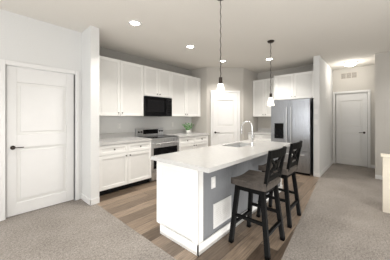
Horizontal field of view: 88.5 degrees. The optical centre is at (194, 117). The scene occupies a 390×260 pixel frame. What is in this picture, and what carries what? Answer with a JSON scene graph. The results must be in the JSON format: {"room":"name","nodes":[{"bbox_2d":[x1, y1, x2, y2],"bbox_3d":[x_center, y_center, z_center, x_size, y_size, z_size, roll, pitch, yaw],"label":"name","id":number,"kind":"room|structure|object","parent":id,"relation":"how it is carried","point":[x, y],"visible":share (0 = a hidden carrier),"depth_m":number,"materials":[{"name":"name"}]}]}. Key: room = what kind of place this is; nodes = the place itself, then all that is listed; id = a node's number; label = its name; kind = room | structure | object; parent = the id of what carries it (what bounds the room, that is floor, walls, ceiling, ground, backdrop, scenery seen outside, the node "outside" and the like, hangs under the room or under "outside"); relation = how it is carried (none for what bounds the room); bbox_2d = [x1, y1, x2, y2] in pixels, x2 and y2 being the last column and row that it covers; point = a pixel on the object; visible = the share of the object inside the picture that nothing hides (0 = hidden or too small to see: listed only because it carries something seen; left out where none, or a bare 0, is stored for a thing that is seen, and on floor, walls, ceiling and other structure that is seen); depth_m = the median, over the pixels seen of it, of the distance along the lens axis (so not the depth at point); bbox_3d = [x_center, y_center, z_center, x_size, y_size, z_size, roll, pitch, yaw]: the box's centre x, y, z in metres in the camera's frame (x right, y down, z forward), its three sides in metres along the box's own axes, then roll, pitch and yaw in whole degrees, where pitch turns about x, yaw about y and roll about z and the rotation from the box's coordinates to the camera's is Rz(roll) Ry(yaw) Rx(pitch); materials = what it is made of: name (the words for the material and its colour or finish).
{"room":"kitchen","nodes":[
{"label":"kitchen","id":0,"kind":"room"},
{"bbox_2d":[0,9,81,218],"bbox_3d":[-3.523,-0.040,1.557,0.120,2.740,4.800,0,0,42],"label":"wall","id":1,"kind":"structure","parent":0,"point":[25,39],"depth_m":2.90,"materials":[{"name":"paint"}]},
{"bbox_2d":[0,59,78,220],"bbox_3d":[-2.244,0.285,2.956,0.148,2.090,0.930,0,0,42],"label":"door","id":2,"kind":"structure","parent":1,"relation":"attached to","point":[41,104],"depth_m":2.90,"materials":[{"name":"white wood"}]},
{"bbox_2d":[82,26,98,198],"bbox_3d":[-1.855,-0.040,3.372,0.830,2.740,0.130,0,0,42],"label":"wall","id":3,"kind":"structure","parent":0,"point":[90,112],"depth_m":3.11,"materials":[{"name":"paint"}]},
{"bbox_2d":[81,193,93,205],"bbox_3d":[-1.716,1.285,3.172,0.380,0.090,0.042,0,0,42],"label":"baseboard","id":4,"kind":"structure","parent":3,"relation":"attached to","point":[87,200],"depth_m":3.10,"materials":[{"name":"white wood"}]},
{"bbox_2d":[99,47,191,129],"bbox_3d":[-0.605,-0.040,5.470,0.120,2.740,4.920,0,0,42],"label":"wall","id":5,"kind":"structure","parent":0,"point":[109,53],"depth_m":4.69,"materials":[{"name":"paint"}]},
{"bbox_2d":[99,55,146,114],"bbox_3d":[-1.584,-0.585,4.014,0.366,1.090,1.174,0,0,42],"label":"upper cabinet","id":6,"kind":"object","parent":5,"relation":"attached to","point":[125,87],"depth_m":3.91,"materials":[{"name":"white wood"}]},
{"bbox_2d":[99,128,190,139],"bbox_3d":[-1.099,0.370,4.811,0.021,0.099,3.008,0,0,42],"label":"backsplash","id":7,"kind":"structure","parent":5,"relation":"attached to","point":[102,135],"depth_m":4.22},
{"bbox_2d":[147,67,170,97],"bbox_3d":[-0.974,-0.805,4.692,0.366,0.650,0.766,0,0,42],"label":"upper cabinet","id":8,"kind":"object","parent":5,"relation":"attached to","point":[158,80],"depth_m":4.57,"materials":[{"name":"white wood"}]},
{"bbox_2d":[144,96,171,115],"bbox_3d":[-0.940,-0.255,4.661,0.453,0.430,0.758,0,0,42],"label":"microwave","id":9,"kind":"object","parent":8,"relation":"attached to","point":[157,106],"visible":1,"depth_m":4.49,"materials":[{"name":"black plastic"}]},
{"bbox_2d":[171,72,199,116],"bbox_3d":[-0.360,-0.585,5.373,0.366,1.090,1.184,0,0,42],"label":"upper cabinet","id":10,"kind":"object","parent":5,"relation":"attached to","point":[185,89],"depth_m":5.22,"materials":[{"name":"white wood"}]},
{"bbox_2d":[0,163,389,259],"bbox_3d":[1.543,1.360,0.966,8.440,0.060,10.940,0,0,42],"label":"floor","id":11,"kind":"structure","parent":0,"point":[344,216],"depth_m":2.36,"materials":[{"name":"grey carpet"}]},
{"bbox_2d":[0,0,389,72],"bbox_3d":[1.375,-1.460,1.117,8.890,0.100,10.940,0,0,42],"label":"ceiling","id":12,"kind":"structure","parent":0,"point":[335,34],"depth_m":3.15,"materials":[{"name":"paint"}]},
{"bbox_2d":[128,20,141,26],"bbox_3d":[-0.892,-1.405,2.970,0.190,0.006,0.190,0,0,42],"label":"recessed light","id":13,"kind":"object","parent":12,"relation":"in","point":[136,23],"visible":1,"depth_m":2.97,"materials":[{"name":"white"}]},
{"bbox_2d":[216,0,224,96],"bbox_3d":[0.296,-0.830,2.317,0.120,1.159,0.120,0,0,42],"label":"pendant light","id":14,"kind":"object","parent":12,"relation":"hanging from","point":[220,91],"visible":1,"depth_m":2.30,"materials":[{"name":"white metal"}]},
{"bbox_2d":[267,40,273,105],"bbox_3d":[1.387,-0.820,3.663,0.124,1.179,0.124,0,0,42],"label":"pendant light","id":15,"kind":"object","parent":12,"relation":"hanging from","point":[270,101],"visible":1,"depth_m":3.64,"materials":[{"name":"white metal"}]},
{"bbox_2d":[343,61,357,66],"bbox_3d":[3.953,-1.362,5.093,0.300,0.094,0.300,0,0,42],"label":"light","id":16,"kind":"object","parent":12,"relation":"attached to","point":[350,63],"visible":1,"depth_m":5.01,"materials":[{"name":"white"}]},
{"bbox_2d":[97,173,318,259],"bbox_3d":[1.071,1.360,4.754,3.570,0.060,5.940,0,0,42],"label":"floor","id":17,"kind":"structure","parent":0,"point":[134,208],"depth_m":2.50,"materials":[{"name":"brown wood"}]},
{"bbox_2d":[99,140,150,195],"bbox_3d":[-1.501,0.895,3.896,0.647,0.870,1.110,0,0,42],"label":"base cabinet","id":18,"kind":"object","parent":17,"relation":"on","point":[124,157],"depth_m":3.65,"materials":[{"name":"white wood"}]},
{"bbox_2d":[99,136,146,143],"bbox_3d":[-1.496,0.440,3.891,0.662,0.041,1.110,0,0,42],"label":"countertop","id":19,"kind":"structure","parent":18,"relation":"on","point":[118,139],"depth_m":3.77,"materials":[{"name":"white stone"}]},
{"bbox_2d":[135,127,178,180],"bbox_3d":[-0.848,0.785,4.578,0.701,1.090,0.762,0,0,42],"label":"range","id":20,"kind":"object","parent":17,"relation":"on","point":[161,143],"visible":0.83,"depth_m":4.43,"materials":[{"name":"silver metal"}]},
{"bbox_2d":[178,136,207,150],"bbox_3d":[-0.235,0.895,5.303,0.647,0.870,1.120,0,0,42],"label":"base cabinet","id":21,"kind":"object","parent":17,"relation":"on","point":[185,142],"depth_m":5.01,"materials":[{"name":"white wood"}]},
{"bbox_2d":[167,132,208,135],"bbox_3d":[-0.229,0.440,5.298,0.662,0.041,1.120,0,0,42],"label":"countertop","id":22,"kind":"structure","parent":21,"relation":"on","point":[168,133],"depth_m":5.30,"materials":[{"name":"white stone"}]},
{"bbox_2d":[183,123,193,132],"bbox_3d":[-0.206,0.273,5.466,0.296,0.290,0.327,0,0,42],"label":"plant","id":23,"kind":"object","parent":22,"relation":"on","point":[188,129],"visible":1,"depth_m":5.42,"materials":[{"name":"green plant"}]},
{"bbox_2d":[157,149,282,255],"bbox_3d":[0.576,0.910,3.022,0.660,0.840,2.370,0,0,42],"label":"kitchen island","id":24,"kind":"object","parent":17,"relation":"on","point":[195,191],"depth_m":2.15,"materials":[{"name":"white wood"}]},
{"bbox_2d":[151,141,289,172],"bbox_3d":[0.620,0.470,2.974,0.860,0.040,2.450,0,0,42],"label":"island countertop","id":25,"kind":"structure","parent":24,"relation":"on","point":[208,159],"depth_m":2.40,"materials":[{"name":"white stone"}]},
{"bbox_2d":[241,121,254,144],"bbox_3d":[0.876,0.246,3.312,0.233,0.408,0.107,0,0,42],"label":"faucet","id":26,"kind":"object","parent":25,"relation":"on","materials":[{"name":"silver metal"}]},
{"bbox_2d":[228,146,286,259],"bbox_3d":[0.688,0.820,2.153,0.484,1.026,0.454,0,0,42],"label":"stool","id":27,"kind":"object","parent":17,"relation":"on","point":[260,183],"visible":1,"depth_m":2.08,"materials":[{"name":"brown wood"}]},
{"bbox_2d":[256,135,270,140],"bbox_3d":[2.145,0.895,5.706,0.424,0.870,0.640,0,0,42],"label":"base cabinet","id":28,"kind":"object","parent":17,"relation":"on","point":[258,137],"depth_m":5.51,"materials":[{"name":"white wood"}]},
{"bbox_2d":[248,131,270,134],"bbox_3d":[2.025,0.440,5.804,0.733,0.040,0.655,0,0,42],"label":"countertop","id":29,"kind":"structure","parent":28,"relation":"on","point":[257,132],"depth_m":5.78,"materials":[{"name":"white stone"}]},
{"bbox_2d":[256,141,302,227],"bbox_3d":[1.154,0.820,2.701,0.484,1.026,0.454,0,0,42],"label":"stool","id":30,"kind":"object","parent":17,"relation":"on","point":[290,167],"visible":0.81,"depth_m":2.58,"materials":[{"name":"brown wood"}]},
{"bbox_2d":[271,98,312,175],"bbox_3d":[2.548,0.440,5.136,0.885,1.780,0.916,0,0,42],"label":"fridge","id":31,"kind":"object","parent":17,"relation":"on","point":[291,120],"visible":0.62,"depth_m":4.74,"materials":[{"name":"silver metal"}]},
{"bbox_2d":[192,67,257,145],"bbox_3d":[0.936,-0.040,6.121,1.300,2.740,1.650,0,0,42],"label":"wall","id":32,"kind":"structure","parent":0,"point":[241,80],"depth_m":5.61,"materials":[{"name":"paint"}]},
{"bbox_2d":[211,90,239,145],"bbox_3d":[0.840,0.285,5.583,0.820,2.090,0.178,0,0,-3],"label":"door","id":33,"kind":"structure","parent":32,"relation":"attached to","point":[225,119],"depth_m":5.55,"materials":[{"name":"white wood"}]},
{"bbox_2d":[258,65,312,128],"bbox_3d":[2.643,-0.040,5.775,1.700,2.740,0.120,0,0,42],"label":"wall","id":34,"kind":"structure","parent":0,"point":[264,122],"depth_m":6.00,"materials":[{"name":"paint"}]},
{"bbox_2d":[253,80,259,116],"bbox_3d":[2.013,-0.585,6.020,0.425,1.090,0.350,0,0,42],"label":"upper cabinet","id":35,"kind":"object","parent":34,"relation":"attached to","point":[256,83],"depth_m":5.96,"materials":[{"name":"white wood"}]},
{"bbox_2d":[257,128,270,130],"bbox_3d":[2.238,0.370,6.040,0.733,0.100,0.020,0,0,42],"label":"backsplash","id":36,"kind":"structure","parent":34,"relation":"attached to","point":[258,129],"depth_m":6.15,"materials":[{"name":"grey stone"}]},
{"bbox_2d":[260,79,275,116],"bbox_3d":[2.242,-0.585,5.814,0.424,1.090,0.350,0,0,42],"label":"upper cabinet","id":37,"kind":"object","parent":34,"relation":"attached to","point":[265,111],"depth_m":5.75,"materials":[{"name":"white wood"}]},
{"bbox_2d":[276,75,291,99],"bbox_3d":[2.530,-0.805,5.400,0.522,0.650,0.580,0,0,42],"label":"upper cabinet","id":38,"kind":"object","parent":34,"relation":"attached to","point":[283,82],"depth_m":5.21,"materials":[{"name":"white wood"}]},
{"bbox_2d":[292,71,312,98],"bbox_3d":[2.832,-0.805,5.129,0.521,0.650,0.580,0,0,42],"label":"upper cabinet","id":39,"kind":"object","parent":34,"relation":"attached to","point":[292,86],"depth_m":4.92,"materials":[{"name":"white wood"}]},
{"bbox_2d":[313,55,332,172],"bbox_3d":[3.386,-0.040,5.240,0.120,2.740,1.880,0,0,42],"label":"wall","id":40,"kind":"structure","parent":0,"point":[323,105],"depth_m":4.76,"materials":[{"name":"paint"}]},
{"bbox_2d":[319,160,332,176],"bbox_3d":[3.431,1.285,5.192,0.012,0.090,1.892,0,0,42],"label":"baseboard","id":41,"kind":"structure","parent":40,"relation":"attached to","point":[321,173],"depth_m":4.98,"materials":[{"name":"white wood"}]},
{"bbox_2d":[333,65,374,164],"bbox_3d":[4.445,-0.040,5.632,1.170,2.740,0.120,0,0,42],"label":"wall","id":42,"kind":"structure","parent":0,"point":[365,80],"depth_m":5.45,"materials":[{"name":"paint"}]},
{"bbox_2d":[340,71,357,79],"bbox_3d":[4.338,-1.200,5.639,0.400,0.180,0.011,0,0,42],"label":"air vent","id":43,"kind":"object","parent":42,"relation":"in","point":[348,75],"visible":1,"depth_m":5.63,"materials":[{"name":"white metal"}]},
{"bbox_2d":[333,90,370,167],"bbox_3d":[4.406,0.285,5.648,0.830,2.090,0.148,0,0,42],"label":"door","id":44,"kind":"structure","parent":42,"relation":"attached to","point":[351,127],"depth_m":5.62,"materials":[{"name":"white wood"}]},
{"bbox_2d":[375,51,389,174],"bbox_3d":[5.697,-0.040,2.890,4.600,2.740,0.120,0,0,42],"label":"wall","id":45,"kind":"structure","parent":0,"point":[382,102],"depth_m":4.32,"materials":[{"name":"paint"}]},
{"bbox_2d":[375,175,381,179],"bbox_3d":[5.653,1.285,2.841,4.600,0.090,0.012,0,0,42],"label":"baseboard","id":46,"kind":"structure","parent":45,"relation":"attached to","point":[376,176],"depth_m":4.34,"materials":[{"name":"white wood"}]},
{"bbox_2d":[381,153,389,212],"bbox_3d":[3.372,0.925,2.266,1.860,0.810,0.160,0,0,42],"label":"wall","id":47,"kind":"structure","parent":0,"point":[386,183],"depth_m":2.80,"materials":[{"name":"white paint"}]}
]}

